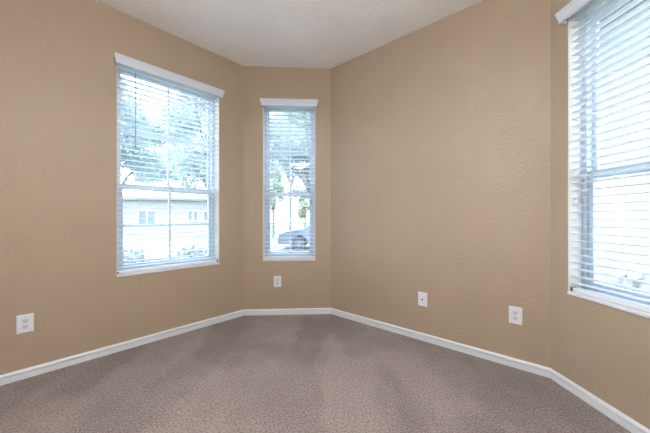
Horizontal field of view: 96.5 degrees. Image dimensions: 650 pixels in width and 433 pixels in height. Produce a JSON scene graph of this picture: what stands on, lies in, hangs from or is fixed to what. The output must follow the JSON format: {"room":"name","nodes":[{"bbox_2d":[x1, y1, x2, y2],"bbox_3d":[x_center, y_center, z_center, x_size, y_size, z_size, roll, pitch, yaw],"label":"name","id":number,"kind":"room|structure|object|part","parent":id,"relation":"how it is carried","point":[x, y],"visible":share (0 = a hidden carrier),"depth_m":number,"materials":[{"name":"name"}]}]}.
{"room":"empty bedroom","nodes":[
{"label":"empty bedroom","id":0,"kind":"room"},
{"bbox_2d":[0,0,242,374],"bbox_3d":[-1.875,-0.293,2.225,0.160,2.747,2.750,0,0,42],"label":"wall","id":1,"kind":"structure","parent":0,"point":[58,70],"depth_m":2.16,"materials":[{"name":"beige paint"}]},
{"bbox_2d":[16,313,33,334],"bbox_3d":[-2.012,0.715,1.946,0.008,0.123,0.081,0,0,42],"label":"wall outlet","id":2,"kind":"object","parent":1,"relation":"attached to","point":[24,323],"visible":1,"depth_m":1.94,"materials":[{"name":"white plastic"}]},
{"bbox_2d":[0,310,243,385],"bbox_3d":[-1.809,1.048,2.167,0.017,0.064,2.750,0,0,42],"label":"baseboard","id":3,"kind":"structure","parent":1,"relation":"attached to","point":[32,371],"depth_m":2.27,"materials":[{"name":"white paint"}]},
{"bbox_2d":[117,68,218,276],"bbox_3d":[-1.438,-0.400,2.708,0.168,1.771,0.878,0,0,42],"label":"window","id":4,"kind":"structure","parent":1,"relation":"in","point":[210,200],"depth_m":2.75,"materials":[{"name":"white paint"}]},
{"bbox_3d":[-1.485,-0.746,2.750,0.022,1.013,0.806,0,0,42],"label":"sash","id":5,"kind":"part","parent":4,"relation":"part of","materials":[{"name":"white plastic"}]},
{"bbox_3d":[-1.464,0.076,2.731,0.026,0.727,0.806,0,0,42],"label":"sash","id":6,"kind":"part","parent":4,"relation":"part of","materials":[{"name":"clear glass"}]},
{"bbox_3d":[-1.412,0.473,2.685,0.098,0.020,0.870,0,0,42],"label":"sill","id":7,"kind":"part","parent":4,"relation":"part of","materials":[{"name":"white paint"}]},
{"bbox_2d":[113,52,224,273],"bbox_3d":[-1.384,-0.417,2.660,0.131,1.757,0.932,0,0,42],"label":"window blind","id":8,"kind":"object","parent":4,"relation":"attached to","point":[123,62],"visible":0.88,"depth_m":2.60,"materials":[{"name":"plastic"}]},
{"bbox_3d":[-1.413,0.450,2.685,0.052,0.022,0.863,0,0,42],"label":"rail","id":9,"kind":"part","parent":8,"relation":"part of","materials":[{"name":"white plastic"}]},
{"bbox_2d":[243,66,330,308],"bbox_3d":[-0.421,-0.293,3.305,0.968,2.747,0.160,0,0,-3],"label":"wall","id":10,"kind":"structure","parent":0,"point":[304,284],"depth_m":3.22,"materials":[{"name":"beige paint"}]},
{"bbox_2d":[274,276,280,286],"bbox_3d":[-0.527,0.713,3.215,0.081,0.123,0.008,0,0,-3],"label":"wall outlet","id":11,"kind":"object","parent":10,"relation":"attached to","point":[277,279],"visible":1,"depth_m":3.21,"materials":[{"name":"white plastic"}]},
{"bbox_2d":[243,308,330,315],"bbox_3d":[-0.415,1.048,3.217,0.968,0.064,0.017,0,0,-3],"label":"baseboard","id":12,"kind":"structure","parent":10,"relation":"attached to","point":[297,311],"depth_m":3.21,"materials":[{"name":"white paint"}]},
{"bbox_2d":[263,106,314,260],"bbox_3d":[-0.401,-0.400,3.303,0.581,1.771,0.168,0,0,-3],"label":"window","id":13,"kind":"structure","parent":10,"relation":"in","point":[266,218],"depth_m":3.33,"materials":[{"name":"white paint"}]},
{"bbox_2d":[260,98,317,258],"bbox_3d":[-0.397,-0.417,3.230,0.635,1.757,0.131,0,0,-3],"label":"window blind","id":14,"kind":"object","parent":13,"relation":"attached to","point":[303,104],"visible":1,"depth_m":3.25,"materials":[{"name":"white plastic"}]},
{"bbox_3d":[-0.399,0.450,3.269,0.566,0.022,0.052,0,0,-3],"label":"rail","id":15,"kind":"part","parent":14,"relation":"part of","materials":[{"name":"white plastic"}]},
{"bbox_3d":[-0.243,-0.397,3.277,0.002,1.671,0.055,0,0,-3],"label":"ladder cord","id":16,"kind":"part","parent":14,"relation":"part of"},
{"bbox_3d":[-0.399,0.473,3.268,0.573,0.020,0.098,0,0,-3],"label":"sill","id":17,"kind":"part","parent":13,"relation":"part of","materials":[{"name":"white paint"}]},
{"bbox_3d":[-0.405,-0.746,3.365,0.509,1.013,0.022,0,0,-3],"label":"sash","id":18,"kind":"part","parent":13,"relation":"part of","materials":[{"name":"white plastic"}]},
{"bbox_3d":[-0.403,0.076,3.337,0.509,0.727,0.026,0,0,-3],"label":"sash","id":19,"kind":"part","parent":13,"relation":"part of","materials":[{"name":"clear glass"}]},
{"bbox_2d":[96,0,482,68],"bbox_3d":[-0.299,-1.727,1.284,3.776,0.120,3.723,0,0,42],"label":"ceiling","id":20,"kind":"structure","parent":0,"point":[326,34],"depth_m":2.51,"materials":[{"name":"paint"}]},
{"bbox_2d":[0,314,630,432],"bbox_3d":[-0.300,1.140,1.284,3.738,0.120,3.691,0,0,42],"label":"floor","id":21,"kind":"structure","parent":0,"point":[303,373],"depth_m":1.81,"materials":[{"name":"carpet"}]},
{"bbox_2d":[331,0,550,367],"bbox_3d":[0.848,-0.293,2.663,1.951,2.747,0.160,0,0,42],"label":"wall","id":22,"kind":"structure","parent":0,"point":[441,130],"depth_m":2.38,"materials":[{"name":"beige paint"}]},
{"bbox_2d":[418,292,426,306],"bbox_3d":[0.853,0.719,2.541,0.083,0.121,0.016,0,0,42],"label":"cable jack","id":23,"kind":"object","parent":22,"relation":"attached to","point":[422,297],"visible":1,"depth_m":2.54,"materials":[{"name":"white plastic"}]},
{"bbox_2d":[330,308,549,377],"bbox_3d":[0.789,1.048,2.598,1.951,0.064,0.017,0,0,42],"label":"baseboard","id":24,"kind":"structure","parent":22,"relation":"attached to","point":[537,369],"depth_m":2.36,"materials":[{"name":"white paint"}]},
{"bbox_2d":[509,306,521,324],"bbox_3d":[1.369,0.706,2.084,0.081,0.123,0.008,0,0,42],"label":"wall outlet","id":25,"kind":"object","parent":22,"relation":"attached to","point":[515,313],"visible":1,"depth_m":2.08,"materials":[{"name":"white plastic"}]},
{"bbox_2d":[551,0,649,429],"bbox_3d":[1.633,-0.293,1.389,0.160,2.747,1.140,0,0,-3],"label":"wall","id":26,"kind":"structure","parent":0,"point":[604,350],"depth_m":1.76,"materials":[{"name":"beige paint"}]},
{"bbox_2d":[549,368,649,432],"bbox_3d":[1.545,1.048,1.384,0.017,0.064,1.140,0,0,-3],"label":"baseboard","id":27,"kind":"structure","parent":26,"relation":"attached to","point":[625,421],"depth_m":1.61,"materials":[{"name":"white paint"}]},
{"bbox_2d":[567,0,649,318],"bbox_3d":[1.629,-0.400,1.390,0.168,1.771,0.878,0,0,-3],"label":"window","id":28,"kind":"structure","parent":26,"relation":"in","point":[575,218],"depth_m":1.80,"materials":[{"name":"white paint"}]},
{"bbox_2d":[555,0,649,312],"bbox_3d":[1.557,-0.417,1.386,0.131,1.757,0.932,0,0,-3],"label":"window blind","id":29,"kind":"object","parent":28,"relation":"attached to","point":[578,9],"visible":1,"depth_m":1.60,"materials":[{"name":"plastic"}]},
{"bbox_3d":[1.576,-0.397,1.724,0.055,1.671,0.002,0,0,-3],"label":"ladder cord","id":30,"kind":"part","parent":29,"relation":"part of","materials":[{"name":"white fabric"}]},
{"bbox_3d":[1.595,0.450,1.388,0.052,0.022,0.863,0,0,-3],"label":"rail","id":31,"kind":"part","parent":29,"relation":"part of","materials":[{"name":"white plastic"}]},
{"bbox_3d":[1.594,0.473,1.388,0.098,0.020,0.870,0,0,-3],"label":"sill","id":32,"kind":"part","parent":28,"relation":"part of","materials":[{"name":"white paint"}]},
{"bbox_3d":[1.664,0.076,1.392,0.026,0.727,0.806,0,0,-3],"label":"sash","id":33,"kind":"part","parent":28,"relation":"part of","materials":[{"name":"white plastic"}]},
{"bbox_3d":[1.692,-0.746,1.393,0.022,1.013,0.806,0,0,-3],"label":"sash","id":34,"kind":"part","parent":28,"relation":"part of","materials":[{"name":"white plastic"}]},
{"label":"outside","id":35,"kind":"structure","parent":0,"visible":0},
{"bbox_2d":[123,225,309,261],"bbox_3d":[0.000,1.630,25.000,90.000,0.200,70.000,0,0,0],"label":"ground","id":36,"kind":"structure","parent":35,"point":[279,229],"depth_m":21.95,"materials":[{"name":"white"}]},
{"bbox_2d":[123,248,151,263],"bbox_3d":[-3.418,1.044,4.996,0.924,1.017,0.835,0,0,0],"label":"shrub","id":37,"kind":"object","parent":36,"relation":"on","point":[129,258],"visible":0.09,"depth_m":5.04,"materials":[{"name":"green plant"}]},
{"bbox_2d":[121,74,164,183],"bbox_3d":[-6.789,-1.532,9.176,2.748,6.228,3.100,0,0,0],"label":"tree","id":38,"kind":"object","parent":36,"relation":"on","point":[122,81],"visible":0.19,"depth_m":9.66,"materials":[{"name":"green plant"}]},
{"bbox_2d":[123,186,206,236],"bbox_3d":[-11.419,-0.670,26.975,10.900,4.400,7.900,0,0,-7],"label":"house","id":39,"kind":"structure","parent":36,"relation":"on","point":[134,207],"depth_m":23.28,"materials":[{"name":"beige paint"}]},
{"bbox_3d":[-14.175,0.030,23.105,1.300,1.100,0.015,0,0,-7],"label":"pane","id":40,"kind":"part","parent":39,"relation":"part of","materials":[{"name":"glass"}]},
{"bbox_3d":[-10.701,-0.120,23.523,0.800,0.800,0.015,0,0,-7],"label":"pane","id":41,"kind":"part","parent":39,"relation":"part of","materials":[{"name":"glass"}]},
{"bbox_2d":[129,108,203,186],"bbox_3d":[-17.461,-5.672,34.366,11.290,14.506,9.817,0,0,0],"label":"tree","id":42,"kind":"object","parent":36,"relation":"on","point":[151,120],"visible":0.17,"depth_m":32.22,"materials":[{"name":"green plant"}]},
{"bbox_2d":[158,92,206,188],"bbox_3d":[-3.628,-1.549,9.067,2.575,6.264,2.562,0,0,0],"label":"tree","id":43,"kind":"object","parent":36,"relation":"on","point":[187,184],"visible":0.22,"depth_m":8.38,"materials":[{"name":"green plant"}]},
{"bbox_2d":[171,244,206,258],"bbox_3d":[-2.614,1.034,5.749,0.856,1.037,0.880,0,0,0],"label":"shrub","id":44,"kind":"object","parent":36,"relation":"on","point":[193,247],"visible":0.18,"depth_m":5.66,"materials":[{"name":"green plant"}]},
{"bbox_2d":[270,164,285,238],"bbox_3d":[-3.765,-1.153,20.911,1.958,5.471,2.155,0,0,0],"label":"tree","id":45,"kind":"object","parent":36,"relation":"on","point":[275,168],"visible":0.41,"depth_m":20.74,"materials":[{"name":"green plant"}]},
{"bbox_2d":[270,112,309,189],"bbox_3d":[-0.380,-2.100,9.089,2.854,7.365,3.217,0,0,30],"label":"tree","id":46,"kind":"object","parent":36,"relation":"on","point":[306,176],"visible":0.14,"depth_m":8.93,"materials":[{"name":"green plant"}]},
{"bbox_2d":[270,112,309,229],"bbox_3d":[-2.654,-3.752,23.171,5.444,10.668,5.930,0,0,0],"label":"tree","id":47,"kind":"object","parent":36,"relation":"on","point":[292,180],"visible":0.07,"depth_m":22.10,"materials":[{"name":"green plant"}]},
{"bbox_2d":[291,183,309,227],"bbox_3d":[-1.485,-0.415,20.660,1.658,3.997,1.656,0,0,23],"label":"tree","id":48,"kind":"object","parent":36,"relation":"on","point":[293,188],"visible":0.44,"depth_m":20.40,"materials":[{"name":"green plant"}]},
{"bbox_2d":[597,0,649,294],"bbox_3d":[9.500,-1.545,6.500,7.900,6.150,16.900,0,0,0],"label":"house","id":49,"kind":"structure","parent":36,"relation":"on","point":[622,207],"depth_m":5.79,"materials":[{"name":"white paint"}]},
{"bbox_2d":[614,268,641,290],"bbox_3d":[5.920,1.268,5.650,0.159,0.525,0.430,0,0,0],"label":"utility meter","id":50,"kind":"object","parent":49,"relation":"attached to","point":[632,275],"visible":0.7,"depth_m":5.60,"materials":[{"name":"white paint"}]},
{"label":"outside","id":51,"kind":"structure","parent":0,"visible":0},
{"bbox_2d":[123,254,206,259],"bbox_3d":[-19.900,1.505,11.100,50.200,0.050,1.400,0,0,0],"label":"sidewalk","id":52,"kind":"structure","parent":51,"point":[151,255],"depth_m":10.94,"materials":[{"name":"concrete"}]},
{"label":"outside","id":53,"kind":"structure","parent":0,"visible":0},
{"bbox_2d":[123,240,309,250],"bbox_3d":[-19.900,1.520,16.250,50.200,0.020,6.500,0,0,0],"label":"street","id":54,"kind":"structure","parent":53,"point":[274,246],"depth_m":15.52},
{"bbox_2d":[278,225,309,250],"bbox_3d":[0.115,0.760,14.000,4.530,1.500,1.810,0,0,0],"label":"car","id":55,"kind":"object","parent":54,"relation":"on","point":[297,234],"visible":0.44,"depth_m":13.12,"materials":[{"name":"silver metal"}]}
]}

